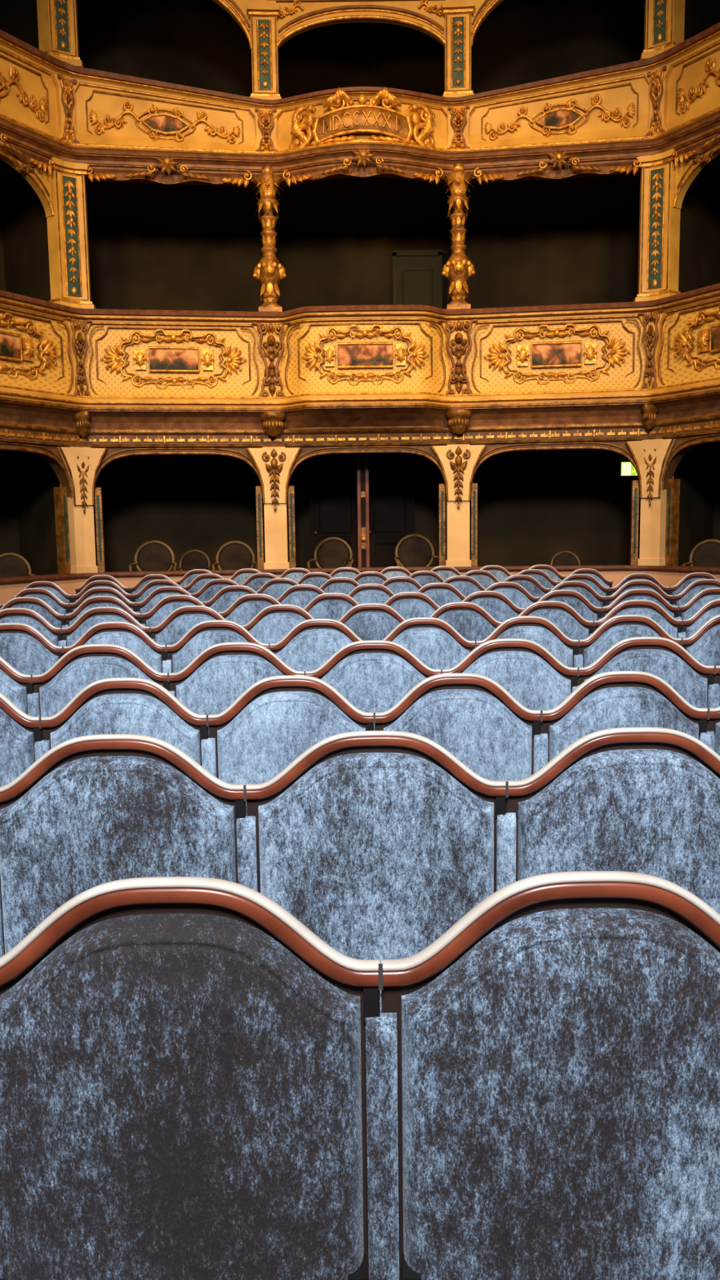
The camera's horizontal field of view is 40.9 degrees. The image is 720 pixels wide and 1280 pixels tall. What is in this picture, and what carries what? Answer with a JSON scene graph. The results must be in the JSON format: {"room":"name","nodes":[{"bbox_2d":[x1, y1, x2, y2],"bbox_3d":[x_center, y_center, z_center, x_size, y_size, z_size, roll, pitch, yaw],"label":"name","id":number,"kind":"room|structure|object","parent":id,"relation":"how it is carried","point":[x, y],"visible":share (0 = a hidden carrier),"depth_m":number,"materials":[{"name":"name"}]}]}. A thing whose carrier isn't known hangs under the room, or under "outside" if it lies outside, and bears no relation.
{"room":"theater auditorium","nodes":[
{"label":"theater auditorium","id":0,"kind":"room"},
{"bbox_2d":[0,0,719,571],"bbox_3d":[0.054,-4.596,10.119,16.937,9.580,9.401,-1,7,0],"label":"wall","id":1,"kind":"structure","parent":0,"point":[534,506],"depth_m":14.56,"materials":[{"name":"paint"}]},
{"bbox_2d":[308,454,360,568],"bbox_3d":[-0.373,-1.704,14.973,0.800,2.280,0.080,-1,7,0],"label":"door leaf","id":2,"kind":"structure","parent":1,"relation":"in","point":[333,480],"depth_m":14.91,"materials":[{"name":"brown wood"}]},
{"bbox_2d":[0,0,719,187],"bbox_3d":[0.020,-7.182,8.601,12.807,3.717,7.622,-1,7,0],"label":"balcony","id":3,"kind":"object","parent":1,"relation":"attached to","point":[598,122],"visible":0.99,"depth_m":11.98,"materials":[{"name":"paint"}]},
{"bbox_2d":[356,455,369,567],"bbox_3d":[0.050,-1.542,14.009,0.160,2.180,0.815,-1,7,0],"label":"door leaf","id":4,"kind":"structure","parent":1,"relation":"in","point":[362,460],"depth_m":13.57,"materials":[{"name":"brown wood"}]},
{"bbox_2d":[363,453,414,567],"bbox_3d":[0.457,-1.715,14.973,0.780,2.280,0.080,-1,7,0],"label":"door leaf","id":5,"kind":"structure","parent":1,"relation":"in","point":[391,477],"depth_m":14.91,"materials":[{"name":"brown wood"}]},
{"bbox_2d":[392,249,442,308],"bbox_3d":[0.880,-4.550,14.710,0.740,2.640,0.080,-1,7,0],"label":"door leaf","id":6,"kind":"structure","parent":1,"relation":"in","point":[417,277],"depth_m":14.58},
{"bbox_2d":[0,154,719,232],"bbox_3d":[0.040,-5.680,9.840,16.898,0.160,9.653,-1,7,0],"label":"ceiling","id":7,"kind":"structure","parent":0,"point":[351,204],"depth_m":13.34,"materials":[{"name":"paint"}]},
{"bbox_2d":[0,564,719,604],"bbox_3d":[0.113,-0.114,9.444,12.688,0.845,7.542,-1,7,0],"label":"parapet","id":8,"kind":"object","parent":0,"point":[668,575],"depth_m":12.63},
{"bbox_2d":[0,0,719,575],"bbox_3d":[0.051,-4.821,11.146,16.244,9.380,7.249,-1,7,0],"label":"wall partition","id":9,"kind":"structure","parent":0,"point":[24,227],"depth_m":13.30,"materials":[{"name":"paint"}]},
{"bbox_3d":[0.008,0.632,7.229,18.600,0.100,22.200,-1,7,0],"label":"floor","id":10,"kind":"structure","parent":0,"visible":0},
{"bbox_2d":[0,656,39,716],"bbox_3d":[-1.589,0.514,3.913,0.573,0.977,0.230,-1,7,0],"label":"seat","id":11,"kind":"object","parent":10,"relation":"on","point":[17,686],"visible":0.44,"depth_m":3.91,"materials":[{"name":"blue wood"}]},
{"bbox_2d":[0,691,49,786],"bbox_3d":[-1.251,0.616,3.039,0.545,0.977,0.230,-1,7,0],"label":"seat","id":12,"kind":"object","parent":10,"relation":"on","point":[22,744],"visible":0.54,"depth_m":3.03,"materials":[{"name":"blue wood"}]},
{"bbox_2d":[0,622,64,674],"bbox_3d":[-1.724,0.405,4.826,0.535,0.977,0.230,-1,7,0],"label":"seat","id":13,"kind":"object","parent":10,"relation":"on","point":[25,648],"visible":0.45,"depth_m":4.80,"materials":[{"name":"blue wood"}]},
{"bbox_2d":[0,607,66,646],"bbox_3d":[-2.013,0.300,5.720,0.545,0.977,0.230,-1,7,0],"label":"seat","id":14,"kind":"object","parent":10,"relation":"on","point":[54,634],"visible":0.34,"depth_m":5.71,"materials":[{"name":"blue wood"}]},
{"bbox_2d":[0,596,68,627],"bbox_3d":[-2.267,0.195,6.613,0.545,0.977,0.230,-1,7,0],"label":"seat","id":15,"kind":"object","parent":10,"relation":"on","point":[57,620],"visible":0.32,"depth_m":6.60,"materials":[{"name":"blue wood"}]},
{"bbox_2d":[2,587,71,613],"bbox_3d":[-2.521,0.084,7.556,0.545,0.977,0.230,-1,7,0],"label":"seat","id":16,"kind":"object","parent":10,"relation":"on","point":[61,607],"visible":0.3,"depth_m":7.54,"materials":[{"name":"fabric"}]},
{"bbox_2d":[13,581,73,603],"bbox_3d":[-2.775,-0.028,8.499,0.545,0.977,0.230,-1,7,0],"label":"seat","id":17,"kind":"object","parent":10,"relation":"on","point":[52,587],"visible":0.2,"depth_m":8.49,"materials":[{"name":"brown wood"}]},
{"bbox_2d":[75,574,129,594],"bbox_3d":[-2.504,-0.146,9.442,0.545,0.977,0.230,-1,7,0],"label":"seat","id":18,"kind":"object","parent":10,"relation":"on","point":[98,577],"visible":0.21,"depth_m":9.44,"materials":[{"name":"brown wood"}]},
{"bbox_2d":[72,580,133,602],"bbox_3d":[-2.250,-0.035,8.499,0.545,0.977,0.230,-1,7,0],"label":"seat","id":19,"kind":"object","parent":10,"relation":"on","point":[95,584],"visible":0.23,"depth_m":8.49,"materials":[{"name":"brown wood"}]},
{"bbox_2d":[32,644,174,716],"bbox_3d":[-1.036,0.507,3.913,0.573,0.977,0.230,-1,7,0],"label":"seat","id":20,"kind":"object","parent":10,"relation":"on","point":[82,665],"visible":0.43,"depth_m":3.89,"materials":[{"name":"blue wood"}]},
{"bbox_2d":[69,586,139,613],"bbox_3d":[-1.996,0.077,7.556,0.545,0.977,0.230,-1,7,0],"label":"seat","id":21,"kind":"object","parent":10,"relation":"on","point":[97,591],"visible":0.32,"depth_m":7.55,"materials":[{"name":"fabric"}]},
{"bbox_2d":[65,595,145,626],"bbox_3d":[-1.742,0.188,6.613,0.545,0.977,0.230,-1,7,0],"label":"seat","id":22,"kind":"object","parent":10,"relation":"on","point":[95,601],"visible":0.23,"depth_m":6.61,"materials":[{"name":"fabric"}]},
{"bbox_2d":[62,606,155,646],"bbox_3d":[-1.488,0.293,5.720,0.545,0.977,0.230,-1,7,0],"label":"seat","id":23,"kind":"object","parent":10,"relation":"on","point":[91,617],"visible":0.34,"depth_m":5.71,"materials":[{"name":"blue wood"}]},
{"bbox_2d":[63,621,172,672],"bbox_3d":[-1.209,0.398,4.826,0.535,0.977,0.230,-1,7,0],"label":"seat","id":24,"kind":"object","parent":10,"relation":"on","point":[128,635],"visible":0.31,"depth_m":4.81,"materials":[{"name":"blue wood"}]},
{"bbox_2d":[40,677,216,777],"bbox_3d":[-0.726,0.609,3.039,0.545,0.977,0.230,-1,7,0],"label":"seat","id":25,"kind":"object","parent":10,"relation":"on","point":[112,705],"visible":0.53,"depth_m":3.02,"materials":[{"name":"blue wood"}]},
{"bbox_2d":[0,733,257,955],"bbox_3d":[-0.547,0.707,2.216,0.620,0.977,0.230,-1,7,0],"label":"seat","id":26,"kind":"object","parent":10,"relation":"on","point":[91,811],"visible":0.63,"depth_m":2.19,"materials":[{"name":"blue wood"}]},
{"bbox_2d":[128,573,182,593],"bbox_3d":[-1.979,-0.153,9.442,0.545,0.977,0.230,-1,7,0],"label":"seat","id":27,"kind":"object","parent":10,"relation":"on","point":[145,580],"visible":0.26,"depth_m":9.43,"materials":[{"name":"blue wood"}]},
{"bbox_2d":[132,579,191,602],"bbox_3d":[-1.725,-0.042,8.499,0.545,0.977,0.230,-1,7,0],"label":"seat","id":28,"kind":"object","parent":10,"relation":"on","point":[152,585],"visible":0.22,"depth_m":8.49,"materials":[{"name":"fabric"}]},
{"bbox_2d":[136,586,204,613],"bbox_3d":[-1.471,0.070,7.556,0.545,0.977,0.230,-1,7,0],"label":"seat","id":29,"kind":"object","parent":10,"relation":"on","point":[157,594],"visible":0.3,"depth_m":7.54,"materials":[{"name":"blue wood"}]},
{"bbox_2d":[142,594,218,626],"bbox_3d":[-1.217,0.181,6.613,0.545,0.977,0.230,-1,7,0],"label":"seat","id":30,"kind":"object","parent":10,"relation":"on","point":[165,606],"visible":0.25,"depth_m":6.60,"materials":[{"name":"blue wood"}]},
{"bbox_2d":[150,605,226,644],"bbox_3d":[-0.963,0.286,5.720,0.545,0.977,0.230,-1,7,0],"label":"seat","id":31,"kind":"object","parent":10,"relation":"on","point":[181,620],"visible":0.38,"depth_m":5.70,"materials":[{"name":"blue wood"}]},
{"bbox_2d":[175,568,212,586],"bbox_3d":[-1.708,-0.271,10.385,0.545,0.977,0.230,-1,7,0],"label":"seat","id":32,"kind":"object","parent":10,"relation":"on","point":[188,578],"visible":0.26,"depth_m":10.37,"materials":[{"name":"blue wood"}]},
{"bbox_2d":[0,876,399,1279],"bbox_3d":[-0.243,0.812,1.312,0.595,0.977,0.230,-1,7,0],"label":"seat","id":33,"kind":"object","parent":10,"relation":"on","point":[196,1083],"visible":1,"depth_m":1.30,"materials":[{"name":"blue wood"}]},
{"bbox_2d":[182,573,224,592],"bbox_3d":[-1.454,-0.160,9.442,0.545,0.977,0.230,-1,7,0],"label":"seat","id":34,"kind":"object","parent":10,"relation":"on","point":[202,580],"visible":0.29,"depth_m":9.43,"materials":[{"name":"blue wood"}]},
{"bbox_2d":[191,578,239,601],"bbox_3d":[-1.200,-0.049,8.499,0.545,0.977,0.230,-1,7,0],"label":"seat","id":35,"kind":"object","parent":10,"relation":"on","point":[212,587],"visible":0.2,"depth_m":8.48,"materials":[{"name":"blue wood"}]},
{"bbox_2d":[166,619,270,672],"bbox_3d":[-0.694,0.391,4.826,0.535,0.977,0.230,-1,7,0],"label":"seat","id":36,"kind":"object","parent":10,"relation":"on","point":[204,634],"visible":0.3,"depth_m":4.81,"materials":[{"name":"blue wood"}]},
{"bbox_2d":[204,585,257,612],"bbox_3d":[-0.946,0.063,7.556,0.545,0.977,0.230,-1,7,0],"label":"seat","id":37,"kind":"object","parent":10,"relation":"on","point":[226,596],"visible":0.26,"depth_m":7.54,"materials":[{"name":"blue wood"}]},
{"bbox_2d":[168,641,306,727],"bbox_3d":[-0.483,0.499,3.913,0.573,0.977,0.230,-1,7,0],"label":"seat","id":38,"kind":"object","parent":10,"relation":"on","point":[216,677],"visible":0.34,"depth_m":3.88,"materials":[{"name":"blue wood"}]},
{"bbox_2d":[229,568,261,585],"bbox_3d":[-1.183,-0.278,10.385,0.545,0.977,0.230,-1,7,0],"label":"seat","id":39,"kind":"object","parent":10,"relation":"on","point":[241,575],"visible":0.16,"depth_m":10.37,"materials":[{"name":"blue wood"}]},
{"bbox_2d":[218,593,280,625],"bbox_3d":[-0.692,0.174,6.613,0.545,0.977,0.230,-1,7,0],"label":"seat","id":40,"kind":"object","parent":10,"relation":"on","point":[245,608],"visible":0.25,"depth_m":6.59,"materials":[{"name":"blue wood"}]},
{"bbox_2d":[240,572,278,591],"bbox_3d":[-0.929,-0.167,9.442,0.545,0.977,0.230,-1,7,0],"label":"seat","id":41,"kind":"object","parent":10,"relation":"on","point":[255,581],"visible":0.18,"depth_m":9.43,"materials":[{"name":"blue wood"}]},
{"bbox_2d":[256,577,298,599],"bbox_3d":[-0.675,-0.055,8.499,0.545,0.977,0.230,-1,7,0],"label":"seat","id":42,"kind":"object","parent":10,"relation":"on","point":[275,588],"visible":0.21,"depth_m":8.48,"materials":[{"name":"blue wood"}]},
{"bbox_2d":[241,604,314,643],"bbox_3d":[-0.438,0.279,5.720,0.545,0.977,0.230,-1,7,0],"label":"seat","id":43,"kind":"object","parent":10,"relation":"on","point":[273,623],"visible":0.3,"depth_m":5.69,"materials":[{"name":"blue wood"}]},
{"bbox_2d":[208,675,375,816],"bbox_3d":[-0.201,0.602,3.039,0.545,0.977,0.230,-1,7,0],"label":"seat","id":44,"kind":"object","parent":10,"relation":"on","point":[276,719],"visible":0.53,"depth_m":3.01,"materials":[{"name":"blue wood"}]},
{"bbox_2d":[278,567,310,582],"bbox_3d":[-0.658,-0.285,10.385,0.545,0.977,0.230,-1,7,0],"label":"seat","id":45,"kind":"object","parent":10,"relation":"on","point":[295,574],"visible":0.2,"depth_m":10.37,"materials":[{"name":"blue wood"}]},
{"bbox_2d":[276,584,324,608],"bbox_3d":[-0.421,0.056,7.556,0.545,0.977,0.230,-1,7,0],"label":"seat","id":46,"kind":"object","parent":10,"relation":"on","point":[300,595],"visible":0.19,"depth_m":7.53,"materials":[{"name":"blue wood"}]},
{"bbox_2d":[297,572,333,587],"bbox_3d":[-0.404,-0.174,9.442,0.545,0.977,0.230,-1,7,0],"label":"seat","id":47,"kind":"object","parent":10,"relation":"on","point":[317,579],"visible":0.22,"depth_m":9.43,"materials":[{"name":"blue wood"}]},
{"bbox_2d":[270,618,363,671],"bbox_3d":[-0.179,0.385,4.826,0.535,0.977,0.230,-1,7,0],"label":"seat","id":48,"kind":"object","parent":10,"relation":"on","point":[311,642],"visible":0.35,"depth_m":4.79,"materials":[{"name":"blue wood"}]},
{"bbox_2d":[302,592,359,620],"bbox_3d":[-0.167,0.167,6.613,0.545,0.977,0.230,-1,7,0],"label":"seat","id":49,"kind":"object","parent":10,"relation":"on","point":[333,606],"visible":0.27,"depth_m":6.58,"materials":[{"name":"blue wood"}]},
{"bbox_2d":[320,577,359,594],"bbox_3d":[-0.150,-0.062,8.499,0.545,0.977,0.230,-1,7,0],"label":"seat","id":50,"kind":"object","parent":10,"relation":"on","point":[345,585],"visible":0.19,"depth_m":8.48,"materials":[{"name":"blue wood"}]},
{"bbox_2d":[0,432,719,573],"bbox_3d":[0.096,-1.462,10.340,12.324,1.615,5.616,-1,7,0],"label":"arcade","id":51,"kind":"object","parent":10,"relation":"on","point":[77,469],"visible":1,"depth_m":12.62,"materials":[{"name":"paint"}]},
{"bbox_2d":[0,140,719,447],"bbox_3d":[0.064,-3.846,9.008,12.807,3.440,7.627,-1,7,0],"label":"balcony","id":52,"kind":"object","parent":51,"relation":"on","point":[73,372],"visible":1,"depth_m":12.27,"materials":[{"name":"paint"}]},
{"bbox_2d":[250,164,286,311],"bbox_3d":[-1.174,-5.128,12.404,0.418,1.833,0.423,2,7,21],"label":"gilded column","id":53,"kind":"structure","parent":52,"relation":"on","point":[269,271],"depth_m":12.32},
{"bbox_2d":[441,162,475,309],"bbox_3d":[1.267,-5.160,12.404,0.418,1.833,0.423,-3,7,-21],"label":"gilded column","id":54,"kind":"structure","parent":52,"relation":"on","point":[458,268],"depth_m":12.33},
{"bbox_2d":[353,571,387,584],"bbox_3d":[0.121,-0.181,9.442,0.545,0.977,0.230,-1,7,0],"label":"seat","id":55,"kind":"object","parent":10,"relation":"on","point":[365,577],"visible":0.2,"depth_m":9.43,"materials":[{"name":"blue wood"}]},
{"bbox_2d":[347,583,394,604],"bbox_3d":[0.104,0.049,7.556,0.545,0.977,0.230,-1,7,0],"label":"seat","id":56,"kind":"object","parent":10,"relation":"on","point":[364,593],"visible":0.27,"depth_m":7.53,"materials":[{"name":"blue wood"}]},
{"bbox_2d":[337,603,405,640],"bbox_3d":[0.087,0.272,5.720,0.545,0.977,0.230,-1,7,0],"label":"seat","id":57,"kind":"object","parent":10,"relation":"on","point":[368,621],"visible":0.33,"depth_m":5.68,"materials":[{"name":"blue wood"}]},
{"bbox_2d":[305,640,442,730],"bbox_3d":[0.070,0.492,3.913,0.573,0.977,0.230,-1,7,0],"label":"seat","id":58,"kind":"object","parent":10,"relation":"on","point":[373,676],"visible":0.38,"depth_m":3.88,"materials":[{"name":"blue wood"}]},
{"bbox_2d":[245,730,515,1013],"bbox_3d":[0.053,0.699,2.216,0.620,0.977,0.230,-1,7,0],"label":"seat","id":59,"kind":"object","parent":10,"relation":"on","point":[377,842],"visible":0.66,"depth_m":2.20,"materials":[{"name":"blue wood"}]},
{"bbox_2d":[380,566,411,578],"bbox_3d":[0.392,-0.299,10.385,0.545,0.977,0.230,-1,7,0],"label":"seat","id":60,"kind":"object","parent":10,"relation":"on","point":[390,571],"visible":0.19,"depth_m":10.37,"materials":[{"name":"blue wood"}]},
{"bbox_2d":[382,576,422,594],"bbox_3d":[0.375,-0.069,8.499,0.545,0.977,0.230,-1,7,0],"label":"seat","id":61,"kind":"object","parent":10,"relation":"on","point":[396,584],"visible":0.15,"depth_m":8.48,"materials":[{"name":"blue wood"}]},
{"bbox_2d":[383,591,439,619],"bbox_3d":[0.358,0.160,6.613,0.545,0.977,0.230,-1,7,0],"label":"seat","id":62,"kind":"object","parent":10,"relation":"on","point":[409,605],"visible":0.22,"depth_m":6.58,"materials":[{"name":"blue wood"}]},
{"bbox_2d":[408,570,444,586],"bbox_3d":[0.646,-0.188,9.442,0.545,0.977,0.230,-1,7,0],"label":"seat","id":63,"kind":"object","parent":10,"relation":"on","point":[423,578],"visible":0.2,"depth_m":9.43,"materials":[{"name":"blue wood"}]},
{"bbox_2d":[382,617,475,669],"bbox_3d":[0.336,0.378,4.826,0.535,0.977,0.230,-1,7,0],"label":"seat","id":64,"kind":"object","parent":10,"relation":"on","point":[434,642],"visible":0.31,"depth_m":4.79,"materials":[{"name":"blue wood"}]},
{"bbox_2d":[417,582,466,606],"bbox_3d":[0.629,0.042,7.556,0.545,0.977,0.230,-1,7,0],"label":"seat","id":65,"kind":"object","parent":10,"relation":"on","point":[442,593],"visible":0.22,"depth_m":7.53,"materials":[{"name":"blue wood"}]},
{"bbox_2d":[430,565,462,580],"bbox_3d":[0.917,-0.306,10.385,0.545,0.977,0.230,-1,7,0],"label":"seat","id":66,"kind":"object","parent":10,"relation":"on","point":[445,572],"visible":0.16,"depth_m":10.37,"materials":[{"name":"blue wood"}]},
{"bbox_2d":[374,672,547,781],"bbox_3d":[0.324,0.595,3.039,0.545,0.977,0.230,-1,7,0],"label":"seat","id":67,"kind":"object","parent":10,"relation":"on","point":[473,717],"visible":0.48,"depth_m":3.01,"materials":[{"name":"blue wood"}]},
{"bbox_2d":[442,575,485,596],"bbox_3d":[0.900,-0.076,8.499,0.545,0.977,0.230,-1,7,0],"label":"seat","id":68,"kind":"object","parent":10,"relation":"on","point":[466,585],"visible":0.2,"depth_m":8.48,"materials":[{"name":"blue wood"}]},
{"bbox_2d":[429,601,502,640],"bbox_3d":[0.612,0.265,5.720,0.545,0.977,0.230,-1,7,0],"label":"seat","id":69,"kind":"object","parent":10,"relation":"on","point":[472,621],"visible":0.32,"depth_m":5.69,"materials":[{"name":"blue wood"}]},
{"bbox_2d":[462,569,501,588],"bbox_3d":[1.171,-0.195,9.442,0.545,0.977,0.230,-1,7,0],"label":"seat","id":70,"kind":"object","parent":10,"relation":"on","point":[485,578],"visible":0.17,"depth_m":9.43,"materials":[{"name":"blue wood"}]},
{"bbox_2d":[462,590,525,622],"bbox_3d":[0.883,0.153,6.613,0.545,0.977,0.230,-1,7,0],"label":"seat","id":71,"kind":"object","parent":10,"relation":"on","point":[500,606],"visible":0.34,"depth_m":6.59,"materials":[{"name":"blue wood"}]},
{"bbox_2d":[479,564,511,582],"bbox_3d":[1.442,-0.313,10.385,0.545,0.977,0.230,-1,7,0],"label":"seat","id":72,"kind":"object","parent":10,"relation":"on","point":[500,572],"visible":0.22,"depth_m":10.37,"materials":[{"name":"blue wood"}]},
{"bbox_2d":[442,638,579,710],"bbox_3d":[0.623,0.485,3.913,0.573,0.977,0.230,-1,7,0],"label":"seat","id":73,"kind":"object","parent":10,"relation":"on","point":[525,668],"visible":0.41,"depth_m":3.88,"materials":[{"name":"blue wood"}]},
{"bbox_2d":[484,581,539,608],"bbox_3d":[1.154,0.035,7.556,0.545,0.977,0.230,-1,7,0],"label":"seat","id":74,"kind":"object","parent":10,"relation":"on","point":[516,593],"visible":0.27,"depth_m":7.54,"materials":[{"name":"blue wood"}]},
{"bbox_2d":[502,574,550,596],"bbox_3d":[1.425,-0.083,8.499,0.545,0.977,0.230,-1,7,0],"label":"seat","id":75,"kind":"object","parent":10,"relation":"on","point":[534,587],"visible":0.2,"depth_m":8.49,"materials":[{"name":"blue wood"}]},
{"bbox_2d":[475,615,582,667],"bbox_3d":[0.851,0.371,4.826,0.535,0.977,0.230,-1,7,0],"label":"seat","id":76,"kind":"object","parent":10,"relation":"on","point":[540,630],"visible":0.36,"depth_m":4.81,"materials":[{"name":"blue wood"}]},
{"bbox_2d":[516,568,559,587],"bbox_3d":[1.696,-0.202,9.442,0.545,0.977,0.230,-1,7,0],"label":"seat","id":77,"kind":"object","parent":10,"relation":"on","point":[540,575],"visible":0.2,"depth_m":9.43,"materials":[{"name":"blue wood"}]},
{"bbox_2d":[528,564,566,581],"bbox_3d":[1.967,-0.320,10.385,0.545,0.977,0.230,-1,7,0],"label":"seat","id":78,"kind":"object","parent":10,"relation":"on","point":[553,573],"visible":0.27,"depth_m":10.37,"materials":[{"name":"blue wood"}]},
{"bbox_2d":[381,871,719,1279],"bbox_3d":[0.332,0.805,1.312,0.595,0.977,0.230,-1,7,0],"label":"seat","id":79,"kind":"object","parent":10,"relation":"on","point":[558,1043],"visible":1,"depth_m":1.30,"materials":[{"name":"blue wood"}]},
{"bbox_2d":[517,600,594,639],"bbox_3d":[1.137,0.258,5.720,0.545,0.977,0.230,-1,7,0],"label":"seat","id":80,"kind":"object","parent":10,"relation":"on","point":[564,616],"visible":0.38,"depth_m":5.70,"materials":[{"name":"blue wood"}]},
{"bbox_2d":[537,589,602,620],"bbox_3d":[1.408,0.146,6.613,0.545,0.977,0.230,-1,7,0],"label":"seat","id":81,"kind":"object","parent":10,"relation":"on","point":[575,599],"visible":0.24,"depth_m":6.60,"materials":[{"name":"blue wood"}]},
{"bbox_2d":[539,580,606,606],"bbox_3d":[1.679,0.028,7.556,0.545,0.977,0.230,-1,7,0],"label":"seat","id":82,"kind":"object","parent":10,"relation":"on","point":[596,599],"visible":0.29,"depth_m":7.54,"materials":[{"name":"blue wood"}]},
{"bbox_2d":[550,573,610,595],"bbox_3d":[1.950,-0.090,8.499,0.545,0.977,0.230,-1,7,0],"label":"seat","id":83,"kind":"object","parent":10,"relation":"on","point":[589,580],"visible":0.2,"depth_m":8.49,"materials":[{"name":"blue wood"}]},
{"bbox_2d":[559,568,613,587],"bbox_3d":[2.221,-0.208,9.442,0.545,0.977,0.230,-1,7,0],"label":"seat","id":84,"kind":"object","parent":10,"relation":"on","point":[597,575],"visible":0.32,"depth_m":9.43,"materials":[{"name":"brown wood"}]},
{"bbox_2d":[506,727,719,914],"bbox_3d":[0.653,0.691,2.216,0.620,0.977,0.230,-1,7,0],"label":"seat","id":85,"kind":"object","parent":10,"relation":"on","point":[642,800],"visible":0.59,"depth_m":2.19,"materials":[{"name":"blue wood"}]},
{"bbox_2d":[540,671,715,762],"bbox_3d":[0.849,0.588,3.039,0.545,0.977,0.230,-1,7,0],"label":"seat","id":86,"kind":"object","parent":10,"relation":"on","point":[612,699],"visible":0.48,"depth_m":3.02,"materials":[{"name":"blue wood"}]},
{"bbox_2d":[577,614,682,666],"bbox_3d":[1.366,0.364,4.826,0.535,0.977,0.230,-1,7,0],"label":"seat","id":87,"kind":"object","parent":10,"relation":"on","point":[616,628],"visible":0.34,"depth_m":4.81,"materials":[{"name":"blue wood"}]},
{"bbox_2d":[593,599,685,638],"bbox_3d":[1.662,0.251,5.720,0.545,0.977,0.230,-1,7,0],"label":"seat","id":88,"kind":"object","parent":10,"relation":"on","point":[649,608],"visible":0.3,"depth_m":5.71,"materials":[{"name":"fabric"}]},
{"bbox_2d":[608,573,670,595],"bbox_3d":[2.475,-0.097,8.499,0.545,0.977,0.230,-1,7,0],"label":"seat","id":89,"kind":"object","parent":10,"relation":"on","point":[633,576],"visible":0.22,"depth_m":8.49,"materials":[{"name":"brown wood"}]},
{"bbox_2d":[605,579,675,605],"bbox_3d":[2.204,0.021,7.556,0.545,0.977,0.230,-1,7,0],"label":"seat","id":90,"kind":"object","parent":10,"relation":"on","point":[637,584],"visible":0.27,"depth_m":7.55,"materials":[{"name":"brown wood"}]},
{"bbox_2d":[601,588,681,619],"bbox_3d":[1.933,0.139,6.613,0.545,0.977,0.230,-1,7,0],"label":"seat","id":91,"kind":"object","parent":10,"relation":"on","point":[634,593],"visible":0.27,"depth_m":6.61,"materials":[{"name":"fabric"}]},
{"bbox_2d":[577,636,719,707],"bbox_3d":[1.176,0.477,3.913,0.573,0.977,0.230,-1,7,0],"label":"seat","id":92,"kind":"object","parent":10,"relation":"on","point":[664,658],"visible":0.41,"depth_m":3.90,"materials":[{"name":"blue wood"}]},
{"bbox_2d":[668,572,718,595],"bbox_3d":[3.000,-0.104,8.499,0.545,0.977,0.230,-1,7,0],"label":"seat","id":93,"kind":"object","parent":10,"relation":"on","point":[690,578],"visible":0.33,"depth_m":8.49,"materials":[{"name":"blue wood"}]},
{"bbox_2d":[672,578,719,605],"bbox_3d":[2.729,0.014,7.556,0.545,0.977,0.230,-1,7,0],"label":"seat","id":94,"kind":"object","parent":10,"relation":"on","point":[691,590],"visible":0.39,"depth_m":7.54,"materials":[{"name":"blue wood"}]},
{"bbox_2d":[677,587,719,619],"bbox_3d":[2.458,0.132,6.613,0.545,0.977,0.230,-1,7,0],"label":"seat","id":95,"kind":"object","parent":10,"relation":"on","point":[704,596],"visible":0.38,"depth_m":6.60,"materials":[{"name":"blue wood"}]},
{"bbox_2d":[680,614,719,665],"bbox_3d":[1.881,0.357,4.826,0.535,0.977,0.230,-1,7,0],"label":"seat","id":96,"kind":"object","parent":10,"relation":"on","point":[704,645],"visible":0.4,"depth_m":4.80,"materials":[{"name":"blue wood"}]},
{"bbox_2d":[681,598,719,637],"bbox_3d":[2.187,0.244,5.720,0.545,0.977,0.230,-1,7,0],"label":"seat","id":97,"kind":"object","parent":10,"relation":"on","point":[710,609],"visible":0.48,"depth_m":5.71,"materials":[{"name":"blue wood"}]},
{"bbox_2d":[706,706,719,755],"bbox_3d":[1.374,0.581,3.039,0.545,0.977,0.230,-1,7,0],"label":"seat","id":98,"kind":"object","parent":10,"relation":"on","point":[713,723],"visible":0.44,"depth_m":3.05,"materials":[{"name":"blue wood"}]},
{"bbox_3d":[0.116,0.071,10.548,16.898,0.190,9.636,-1,7,0],"label":"floor","id":99,"kind":"structure","parent":0,"visible":0},
{"bbox_2d":[0,552,35,577],"bbox_3d":[-4.336,-0.623,12.115,0.596,0.934,0.496,-5,8,-28],"label":"chair","id":100,"kind":"object","parent":99,"relation":"on","point":[11,566],"visible":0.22,"depth_m":12.25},
{"bbox_2d":[128,540,177,571],"bbox_3d":[-2.905,-0.877,13.600,0.665,1.042,0.553,-1,7,-6],"label":"chair","id":101,"kind":"object","parent":99,"relation":"on","point":[153,557],"visible":0.45,"depth_m":13.76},
{"bbox_2d":[172,549,210,570],"bbox_3d":[-2.505,-0.901,14.402,0.565,0.884,0.470,0,7,6],"label":"chair","id":102,"kind":"object","parent":99,"relation":"on","point":[189,560],"visible":0.31,"depth_m":14.53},
{"bbox_2d":[211,540,257,569],"bbox_3d":[-1.751,-0.882,13.601,0.653,1.022,0.543,-1,7,-6],"label":"chair","id":103,"kind":"object","parent":99,"relation":"on","point":[234,556],"visible":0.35,"depth_m":13.75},
{"bbox_2d":[306,537,354,568],"bbox_3d":[-0.421,-0.951,13.898,0.672,1.051,0.558,0,7,9],"label":"chair","id":104,"kind":"object","parent":99,"relation":"on","point":[331,553],"visible":0.5,"depth_m":14.05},
{"bbox_2d":[394,533,438,566],"bbox_3d":[0.837,-0.982,13.896,0.690,1.081,0.574,-2,7,-9],"label":"chair","id":105,"kind":"object","parent":99,"relation":"on","point":[415,551],"visible":0.49,"depth_m":14.06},
{"bbox_2d":[550,550,580,565],"bbox_3d":[3.011,-0.887,14.009,0.515,0.806,0.428,-1,7,0],"label":"chair","id":106,"kind":"object","parent":99,"relation":"on","point":[569,557],"visible":0.21,"depth_m":14.13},
{"bbox_2d":[682,538,719,567],"bbox_3d":[4.429,-0.788,12.312,0.628,0.983,0.522,3,8,28],"label":"chair","id":107,"kind":"object","parent":99,"relation":"on","point":[708,554],"visible":0.31,"depth_m":12.46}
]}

